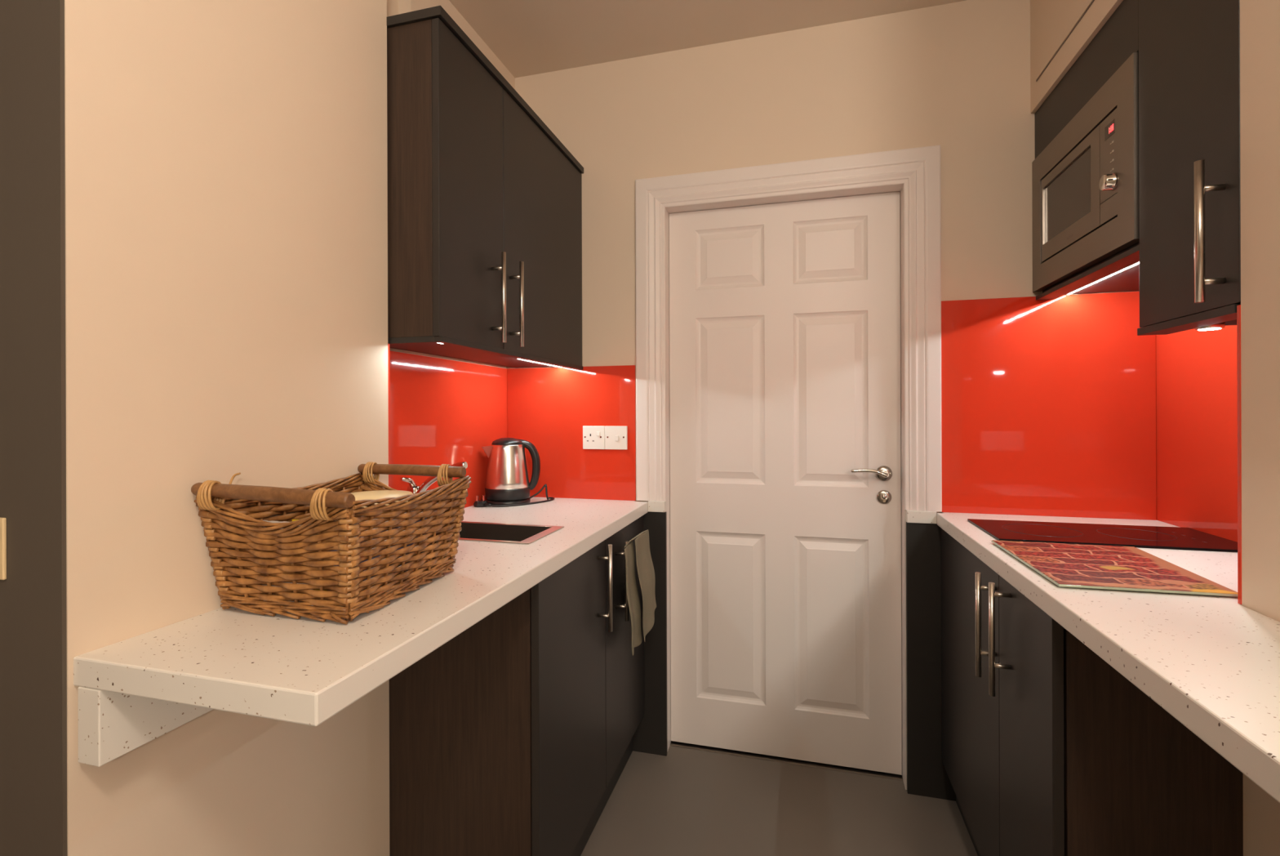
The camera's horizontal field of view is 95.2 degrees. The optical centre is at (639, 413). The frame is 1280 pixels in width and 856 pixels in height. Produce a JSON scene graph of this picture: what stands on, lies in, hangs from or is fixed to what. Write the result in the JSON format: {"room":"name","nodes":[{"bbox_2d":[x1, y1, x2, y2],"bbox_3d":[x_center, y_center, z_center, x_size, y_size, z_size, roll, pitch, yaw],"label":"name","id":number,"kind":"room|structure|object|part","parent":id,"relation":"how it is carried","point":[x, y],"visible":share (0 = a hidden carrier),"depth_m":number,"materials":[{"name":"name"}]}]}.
{"room":"kitchen","nodes":[
{"label":"kitchen","id":0,"kind":"room"},
{"bbox_2d":[0,0,67,855],"bbox_3d":[-1.546,-0.036,1.032,1.672,2.537,0.105,0,0,15],"label":"wall","id":1,"kind":"structure","parent":0,"point":[33,593],"depth_m":0.77,"materials":[{"name":"brown paint"}]},
{"bbox_2d":[0,517,6,579],"bbox_3d":[-0.896,0.181,0.796,0.086,0.084,0.008,0,0,15],"label":"light switch","id":2,"kind":"object","parent":1,"relation":"attached to","point":[2,520],"visible":1,"depth_m":0.79,"materials":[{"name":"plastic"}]},
{"bbox_2d":[64,0,389,855],"bbox_3d":[-0.825,-0.039,1.105,0.324,2.537,0.618,0,0,15],"label":"wall","id":3,"kind":"structure","parent":0,"point":[226,161],"depth_m":0.95,"materials":[{"name":"beige paint"}]},
{"bbox_2d":[77,686,213,766],"bbox_3d":[-0.639,0.407,1.055,0.040,0.100,0.609,0,0,15],"label":"shelf bracket","id":4,"kind":"object","parent":3,"relation":"attached to","point":[112,725],"visible":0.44,"depth_m":0.78,"materials":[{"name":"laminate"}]},
{"bbox_2d":[387,342,390,486],"bbox_3d":[-0.673,0.077,1.387,0.182,0.484,0.006,0,0,15],"label":"panel","id":5,"kind":"object","parent":3,"relation":"attached to","point":[388,343],"visible":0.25,"depth_m":1.36,"materials":[{"name":"red glass"}]},
{"bbox_2d":[386,0,506,368],"bbox_3d":[-0.695,-0.039,1.923,0.142,2.537,1.028,0,0,15],"label":"wall","id":6,"kind":"structure","parent":0,"point":[392,5],"depth_m":1.71,"materials":[{"name":"beige paint"}]},
{"bbox_2d":[389,350,507,507],"bbox_3d":[-0.638,0.071,1.849,0.006,0.496,0.899,0,0,15],"label":"panel","id":7,"kind":"object","parent":6,"relation":"attached to","point":[442,411],"visible":0.31,"depth_m":1.88,"materials":[{"name":"red glass"}]},
{"bbox_2d":[386,4,583,369],"bbox_3d":[-0.468,-0.545,1.797,0.353,0.760,0.908,0,0,15],"label":"upper cabinet","id":8,"kind":"object","parent":6,"relation":"attached to","point":[485,200],"visible":0.82,"depth_m":1.47,"materials":[{"name":"grey"}]},
{"bbox_3d":[-0.614,-0.541,1.383,0.291,0.726,0.018,0,0,15],"label":"panel","id":9,"kind":"part","parent":8,"relation":"part of","materials":[{"name":"brown wood"}]},
{"bbox_3d":[-0.426,-0.540,1.473,0.018,0.724,0.297,0,0,15],"label":"door","id":10,"kind":"part","parent":8,"relation":"part of","materials":[{"name":"grey laminate"}]},
{"bbox_3d":[-0.467,-0.915,1.796,0.282,0.021,0.908,0,0,15],"label":"cornice","id":11,"kind":"part","parent":8,"relation":"part of","materials":[{"name":"grey"}]},
{"bbox_3d":[-0.374,-0.309,1.548,0.041,0.238,0.012,0,0,15],"label":"bar handle","id":12,"kind":"part","parent":8,"relation":"part of","materials":[{"name":"silver metal"}]},
{"bbox_3d":[-0.347,-0.309,1.647,0.041,0.239,0.012,0,0,15],"label":"bar handle","id":13,"kind":"part","parent":8,"relation":"part of","materials":[{"name":"silver metal"}]},
{"bbox_2d":[516,357,563,367],"bbox_3d":[-0.342,-0.177,2.034,0.006,0.003,0.362,0,0,15],"label":"led light bar","id":14,"kind":"object","parent":8,"relation":"attached to","point":[517,357],"visible":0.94,"depth_m":2.01,"materials":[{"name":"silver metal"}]},
{"bbox_3d":[-0.306,-0.540,1.909,0.018,0.724,0.602,0,0,15],"label":"door","id":15,"kind":"part","parent":8,"relation":"part of","materials":[{"name":"grey laminate"}]},
{"bbox_2d":[398,0,515,88],"bbox_3d":[-0.588,-0.754,1.975,0.042,1.107,0.630,0,0,15],"label":"wall","id":16,"kind":"structure","parent":0,"point":[404,6],"depth_m":1.92,"materials":[{"name":"beige paint"}]},
{"bbox_2d":[448,0,965,77],"bbox_3d":[-0.115,-1.349,-0.403,5.400,0.080,6.164,0,0,15],"label":"ceiling","id":17,"kind":"structure","parent":0,"point":[528,37],"depth_m":1.95,"materials":[{"name":"beige paint"}]},
{"bbox_2d":[580,745,977,855],"bbox_3d":[-0.106,1.268,-0.403,5.400,0.080,6.164,0,0,15],"label":"floor","id":18,"kind":"structure","parent":0,"point":[686,801],"depth_m":1.79,"materials":[{"name":"grey tile"}]},
{"bbox_2d":[389,515,644,855],"bbox_3d":[-0.350,0.793,1.756,0.598,0.870,0.884,0,0,15],"label":"base cabinet","id":19,"kind":"object","parent":18,"relation":"on","point":[513,735],"visible":0.7,"depth_m":1.33,"materials":[{"name":"grey"}]},
{"bbox_2d":[73,496,648,725],"bbox_3d":[-0.445,0.338,1.474,0.576,0.038,1.521,0,0,15],"label":"countertop","id":20,"kind":"structure","parent":19,"relation":"on","point":[303,670],"depth_m":0.83,"materials":[{"name":"stone"}]},
{"bbox_2d":[191,461,471,624],"bbox_3d":[-0.512,0.206,1.053,0.304,0.224,0.387,0,0,15],"label":"wicker basket","id":21,"kind":"object","parent":20,"relation":"on","point":[247,555],"visible":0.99,"depth_m":0.92,"materials":[{"name":"brown wicker"}]},
{"bbox_3d":[-0.558,0.122,0.881,0.293,0.030,0.023,0,0,15],"label":"bar handle","id":22,"kind":"part","parent":21,"relation":"part of","materials":[{"name":"brown wood"}]},
{"bbox_2d":[262,520,313,605],"bbox_3d":[-0.559,0.236,0.926,0.100,0.132,0.021,0,0,15],"label":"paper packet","id":23,"kind":"object","parent":21,"relation":"in","point":[263,520],"visible":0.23,"depth_m":0.93,"materials":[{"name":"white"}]},
{"bbox_2d":[329,517,426,580],"bbox_3d":[-0.516,0.252,1.131,0.145,0.100,0.137,0,0,15],"label":"carton","id":24,"kind":"object","parent":21,"relation":"in","point":[426,517],"visible":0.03,"depth_m":1.08,"materials":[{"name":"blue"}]},
{"bbox_2d":[334,489,414,521],"bbox_3d":[-0.513,0.176,1.131,0.142,0.051,0.142,0,0,15],"label":"tub","id":25,"kind":"object","parent":24,"relation":"on","point":[379,494],"visible":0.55,"depth_m":1.11,"materials":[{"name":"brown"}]},
{"bbox_3d":[-0.482,0.118,1.230,0.254,0.025,0.023,0,0,15],"label":"bar handle","id":26,"kind":"part","parent":21,"relation":"part of","materials":[{"name":"brown wood"}]},
{"bbox_2d":[400,461,467,493],"bbox_3d":[-0.564,0.224,1.608,0.196,0.190,0.065,0,0,15],"label":"tap","id":27,"kind":"object","parent":20,"relation":"on","point":[413,487],"visible":0.48,"depth_m":1.61,"materials":[{"name":"silver metal"}]},
{"bbox_3d":[-0.644,0.190,1.622,0.018,0.035,0.050,0,0,35],"label":"lever","id":28,"kind":"part","parent":27,"relation":"part of","materials":[{"name":"silver metal"}]},
{"bbox_2d":[458,520,564,543],"bbox_3d":[-0.415,0.392,1.580,0.360,0.153,0.222,0,0,15],"label":"sink","id":29,"kind":"object","parent":20,"relation":"in","point":[471,531],"visible":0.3,"depth_m":1.67,"materials":[{"name":"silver metal"}]},
{"bbox_2d":[473,437,554,506],"bbox_3d":[-0.445,0.202,2.093,0.282,0.236,0.169,0,0,-11],"label":"kettle","id":30,"kind":"object","parent":20,"relation":"on","point":[507,483],"visible":1,"depth_m":2.04,"materials":[{"name":"silver metal"}]},
{"bbox_3d":[-0.541,0.136,2.076,0.041,0.048,0.057,0,0,-15],"label":"spout","id":31,"kind":"part","parent":30,"relation":"part of","materials":[{"name":"silver metal"}]},
{"bbox_3d":[-0.474,0.097,2.093,0.112,0.026,0.112,0,0,15],"label":"lid","id":32,"kind":"part","parent":30,"relation":"part of","materials":[{"name":"black plastic"}]},
{"bbox_3d":[-0.403,0.182,2.106,0.087,0.185,0.036,0,0,-12],"label":"handle","id":33,"kind":"part","parent":30,"relation":"part of","materials":[{"name":"black plastic"}]},
{"bbox_3d":[-0.494,0.793,1.347,0.536,0.870,0.018,0,0,15],"label":"panel","id":34,"kind":"part","parent":19,"relation":"part of","materials":[{"name":"brown wood"}]},
{"bbox_3d":[-0.168,0.724,1.481,0.018,0.726,0.447,0,0,15],"label":"door","id":35,"kind":"part","parent":19,"relation":"part of","materials":[{"name":"grey laminate"}]},
{"bbox_3d":[-0.097,0.484,1.629,0.042,0.241,0.012,0,0,15],"label":"bar handle","id":36,"kind":"part","parent":19,"relation":"part of","materials":[{"name":"silver metal"}]},
{"bbox_3d":[-0.054,0.509,1.785,0.042,0.241,0.012,0,0,15],"label":"bar handle","id":37,"kind":"part","parent":19,"relation":"part of","materials":[{"name":"silver metal"}]},
{"bbox_3d":[-0.051,0.724,1.907,0.018,0.726,0.431,0,0,15],"label":"door","id":38,"kind":"part","parent":19,"relation":"part of","materials":[{"name":"grey laminate"}]},
{"bbox_2d":[624,528,656,655],"bbox_3d":[0.010,0.555,1.874,0.038,0.359,0.347,0,0,15],"label":"tea towel","id":39,"kind":"object","parent":19,"relation":"hanging from","point":[646,571],"visible":1,"depth_m":1.83,"materials":[{"name":"grey fabric"}]},
{"bbox_2d":[632,511,667,755],"bbox_3d":[0.003,0.790,2.127,0.193,0.874,0.014,0,0,15],"label":"filler panel","id":40,"kind":"object","parent":18,"relation":"on","point":[651,735],"visible":0.49,"depth_m":2.10,"materials":[{"name":"grey wood"}]},
{"bbox_2d":[648,500,666,511],"bbox_3d":[0.061,0.333,2.112,0.061,0.038,0.024,0,0,15],"label":"countertop","id":41,"kind":"structure","parent":40,"relation":"on","point":[653,505],"depth_m":2.10,"materials":[{"name":"stone"}]},
{"bbox_2d":[906,521,955,800],"bbox_3d":[0.955,0.787,1.865,0.191,0.874,0.014,0,0,15],"label":"filler panel","id":42,"kind":"object","parent":18,"relation":"on","point":[926,774],"visible":0.51,"depth_m":1.87,"materials":[{"name":"grey wood"}]},
{"bbox_2d":[906,509,936,523],"bbox_3d":[0.905,0.330,1.880,0.087,0.038,0.024,0,0,15],"label":"countertop","id":43,"kind":"structure","parent":42,"relation":"on","point":[912,516],"depth_m":1.87,"materials":[{"name":"stone"}]},
{"bbox_2d":[941,528,1243,855],"bbox_3d":[1.105,0.788,1.372,0.625,0.870,0.854,0,0,15],"label":"base cabinet","id":44,"kind":"object","parent":18,"relation":"on","point":[1047,748],"visible":0.66,"depth_m":1.04,"materials":[{"name":"grey"}]},
{"bbox_3d":[0.890,0.728,1.581,0.018,0.742,0.561,0,0,15],"label":"door","id":45,"kind":"part","parent":44,"relation":"part of","materials":[{"name":"grey laminate"}]},
{"bbox_3d":[0.792,0.483,1.339,0.042,0.238,0.012,0,0,15],"label":"bar handle","id":46,"kind":"part","parent":44,"relation":"part of","materials":[{"name":"silver metal"}]},
{"bbox_3d":[0.766,0.480,1.244,0.042,0.240,0.012,0,0,15],"label":"bar handle","id":47,"kind":"part","parent":44,"relation":"part of","materials":[{"name":"silver metal"}]},
{"bbox_3d":[0.777,0.729,1.170,0.018,0.742,0.288,0,0,15],"label":"door","id":48,"kind":"part","parent":44,"relation":"part of","materials":[{"name":"grey laminate"}]},
{"bbox_2d":[937,511,1279,802],"bbox_3d":[1.006,0.333,0.950,0.600,0.038,1.764,0,0,15],"label":"countertop","id":49,"kind":"structure","parent":44,"relation":"on","point":[1211,662],"depth_m":0.82,"materials":[{"name":"stone"}]},
{"bbox_2d":[967,518,1237,551],"bbox_3d":[1.184,0.309,1.511,0.536,0.006,0.284,0,0,15],"label":"cooktop","id":50,"kind":"object","parent":49,"relation":"in","point":[1135,535],"visible":0.98,"depth_m":1.48,"materials":[{"name":"black glass"}]},
{"bbox_2d":[991,539,1237,596],"bbox_3d":[0.947,0.310,1.201,0.295,0.008,0.383,0,0,15],"label":"chopping board","id":51,"kind":"object","parent":49,"relation":"on","point":[1065,565],"visible":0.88,"depth_m":1.15,"materials":[{"name":"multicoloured glass"}]},
{"bbox_3d":[1.025,0.788,0.961,0.562,0.870,0.019,0,0,15],"label":"panel","id":52,"kind":"part","parent":44,"relation":"part of","materials":[{"name":"brown wood"}]},
{"bbox_2d":[506,0,1139,523],"bbox_3d":[0.514,-0.043,2.062,2.400,2.537,0.120,0,0,15],"label":"wall","id":53,"kind":"structure","parent":0,"point":[955,77],"depth_m":1.97,"materials":[{"name":"beige paint"}]},
{"bbox_2d":[506,364,635,500],"bbox_3d":[-0.266,0.070,2.211,0.518,0.496,0.006,0,0,15],"label":"panel","id":54,"kind":"object","parent":53,"relation":"attached to","point":[548,408],"visible":0.76,"depth_m":2.20,"materials":[{"name":"red glass"}]},
{"bbox_2d":[582,425,604,448],"bbox_3d":[-0.172,0.087,2.175,0.086,0.087,0.012,0,0,15],"label":"wall socket","id":55,"kind":"object","parent":54,"relation":"attached to","point":[593,436],"visible":1,"depth_m":2.17,"materials":[{"name":"white plastic"}]},
{"bbox_2d":[604,425,627,449],"bbox_3d":[-0.088,0.087,2.152,0.086,0.087,0.014,0,0,15],"label":"wall switch","id":56,"kind":"object","parent":54,"relation":"attached to","point":[615,436],"visible":1,"depth_m":2.15,"materials":[{"name":"white plastic"}]},
{"bbox_2d":[665,183,906,789],"bbox_3d":[0.494,0.224,2.067,0.856,2.004,0.119,0,0,15],"label":"door","id":57,"kind":"structure","parent":53,"relation":"in","point":[786,513],"depth_m":2.06,"materials":[{"name":"white paint"}]},
{"bbox_3d":[0.769,0.197,1.960,0.119,0.029,0.046,0,0,15],"label":"lever handle","id":58,"kind":"part","parent":57,"relation":"part of","materials":[{"name":"silver metal"}]},
{"bbox_2d":[670,740,902,780],"bbox_3d":[0.501,1.223,2.079,0.796,0.005,0.047,0,0,15],"label":"trim","id":59,"kind":"structure","parent":53,"relation":"attached to","point":[803,762],"depth_m":2.06,"materials":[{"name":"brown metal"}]},
{"bbox_2d":[635,144,942,511],"bbox_3d":[0.474,-0.272,2.000,1.010,1.167,0.020,0,0,15],"label":"trim","id":60,"kind":"structure","parent":53,"relation":"attached to","point":[918,168],"depth_m":1.94,"materials":[{"name":"white paint"}]},
{"bbox_2d":[941,291,1156,519],"bbox_3d":[1.242,-0.025,1.797,0.575,0.676,0.006,0,0,15],"label":"panel","id":61,"kind":"object","parent":53,"relation":"attached to","point":[1048,406],"visible":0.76,"depth_m":1.79,"materials":[{"name":"red glass"}]},
{"bbox_2d":[1030,0,1279,855],"bbox_3d":[1.200,-0.045,0.896,0.460,2.537,1.764,0,0,15],"label":"wall","id":62,"kind":"structure","parent":0,"point":[1260,20],"depth_m":0.93,"materials":[{"name":"beige paint"}]},
{"bbox_2d":[1035,0,1094,81],"bbox_3d":[1.094,-1.140,1.399,0.004,0.278,0.748,0,0,15],"label":"access panel","id":63,"kind":"object","parent":62,"relation":"attached to","point":[1055,20],"visible":1,"depth_m":1.63,"materials":[{"name":"beige paint"}]},
{"bbox_2d":[1137,0,1240,335],"bbox_3d":[1.157,-0.548,1.071,0.351,0.759,0.299,0,0,15],"label":"upper cabinet","id":64,"kind":"object","parent":62,"relation":"attached to","point":[1189,183],"visible":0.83,"depth_m":1.09,"materials":[{"name":"grey"}]},
{"bbox_2d":[1194,321,1225,330],"bbox_3d":[1.132,-0.176,1.161,0.044,0.015,0.044,0,0,15],"label":"puck light","id":65,"kind":"object","parent":64,"relation":"attached to","point":[1217,326],"visible":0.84,"depth_m":1.15,"materials":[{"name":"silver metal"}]},
{"bbox_2d":[1198,327,1221,330],"bbox_3d":[1.132,-0.169,1.161,0.033,0.001,0.033,0,0,15],"label":"diffuser","id":66,"kind":"object","parent":65,"relation":"attached to","point":[1199,328],"depth_m":1.16,"materials":[{"name":"white plastic"}]},
{"bbox_3d":[0.979,-0.315,1.004,0.041,0.244,0.014,0,0,15],"label":"bar handle","id":67,"kind":"part","parent":64,"relation":"part of","materials":[{"name":"silver metal"}]},
{"bbox_2d":[1236,304,1241,604],"bbox_3d":[1.139,0.066,0.924,0.311,0.494,0.008,0,0,15],"label":"panel","id":68,"kind":"object","parent":62,"relation":"attached to","point":[1238,307],"visible":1,"depth_m":0.96,"materials":[{"name":"red glass"}]},
{"bbox_3d":[1.491,-0.046,1.339,0.133,2.537,0.995,0,0,15],"label":"wall","id":69,"kind":"structure","parent":0,"visible":0},
{"bbox_2d":[1034,0,1139,299],"bbox_3d":[1.292,-0.640,1.486,0.308,0.577,0.576,0,0,15],"label":"housing","id":70,"kind":"object","parent":69,"relation":"attached to","point":[1117,39],"visible":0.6,"depth_m":1.49,"materials":[{"name":"grey"}]},
{"bbox_2d":[1031,51,1139,292],"bbox_3d":[1.268,-0.578,1.494,0.312,0.401,0.570,0,0,15],"label":"microwave","id":71,"kind":"object","parent":70,"relation":"in","point":[1085,182],"visible":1,"depth_m":1.45,"materials":[{"name":"silver metal"}]},
{"bbox_3d":[1.159,-0.575,1.569,0.018,0.242,0.350,0,0,15],"label":"door","id":72,"kind":"part","parent":71,"relation":"part of","materials":[{"name":"silver metal"}]},
{"bbox_3d":[1.076,-0.533,1.343,0.022,0.039,0.039,0,0,15],"label":"knob","id":73,"kind":"part","parent":71,"relation":"part of","materials":[{"name":"silver metal"}]},
{"bbox_3d":[1.101,-0.574,1.360,0.018,0.242,0.080,0,0,15],"label":"control panel","id":74,"kind":"part","parent":71,"relation":"part of","materials":[{"name":"silver metal"}]},
{"bbox_3d":[1.152,-0.854,1.525,0.018,0.148,0.574,0,0,15],"label":"panel","id":75,"kind":"part","parent":70,"relation":"part of","materials":[{"name":"grey laminate"}]},
{"bbox_2d":[1066,261,1139,294],"bbox_3d":[1.223,-0.362,1.506,0.006,0.003,0.552,0,0,15],"label":"led light bar","id":76,"kind":"object","parent":70,"relation":"attached to","point":[1138,262],"visible":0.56,"depth_m":1.55,"materials":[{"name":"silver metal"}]},
{"bbox_2d":[1155,324,1237,542],"bbox_3d":[1.409,-0.024,1.304,0.006,0.673,0.866,0,0,15],"label":"panel","id":77,"kind":"object","parent":69,"relation":"attached to","point":[1197,393],"visible":0.44,"depth_m":1.54,"materials":[{"name":"red glass"}]}
]}

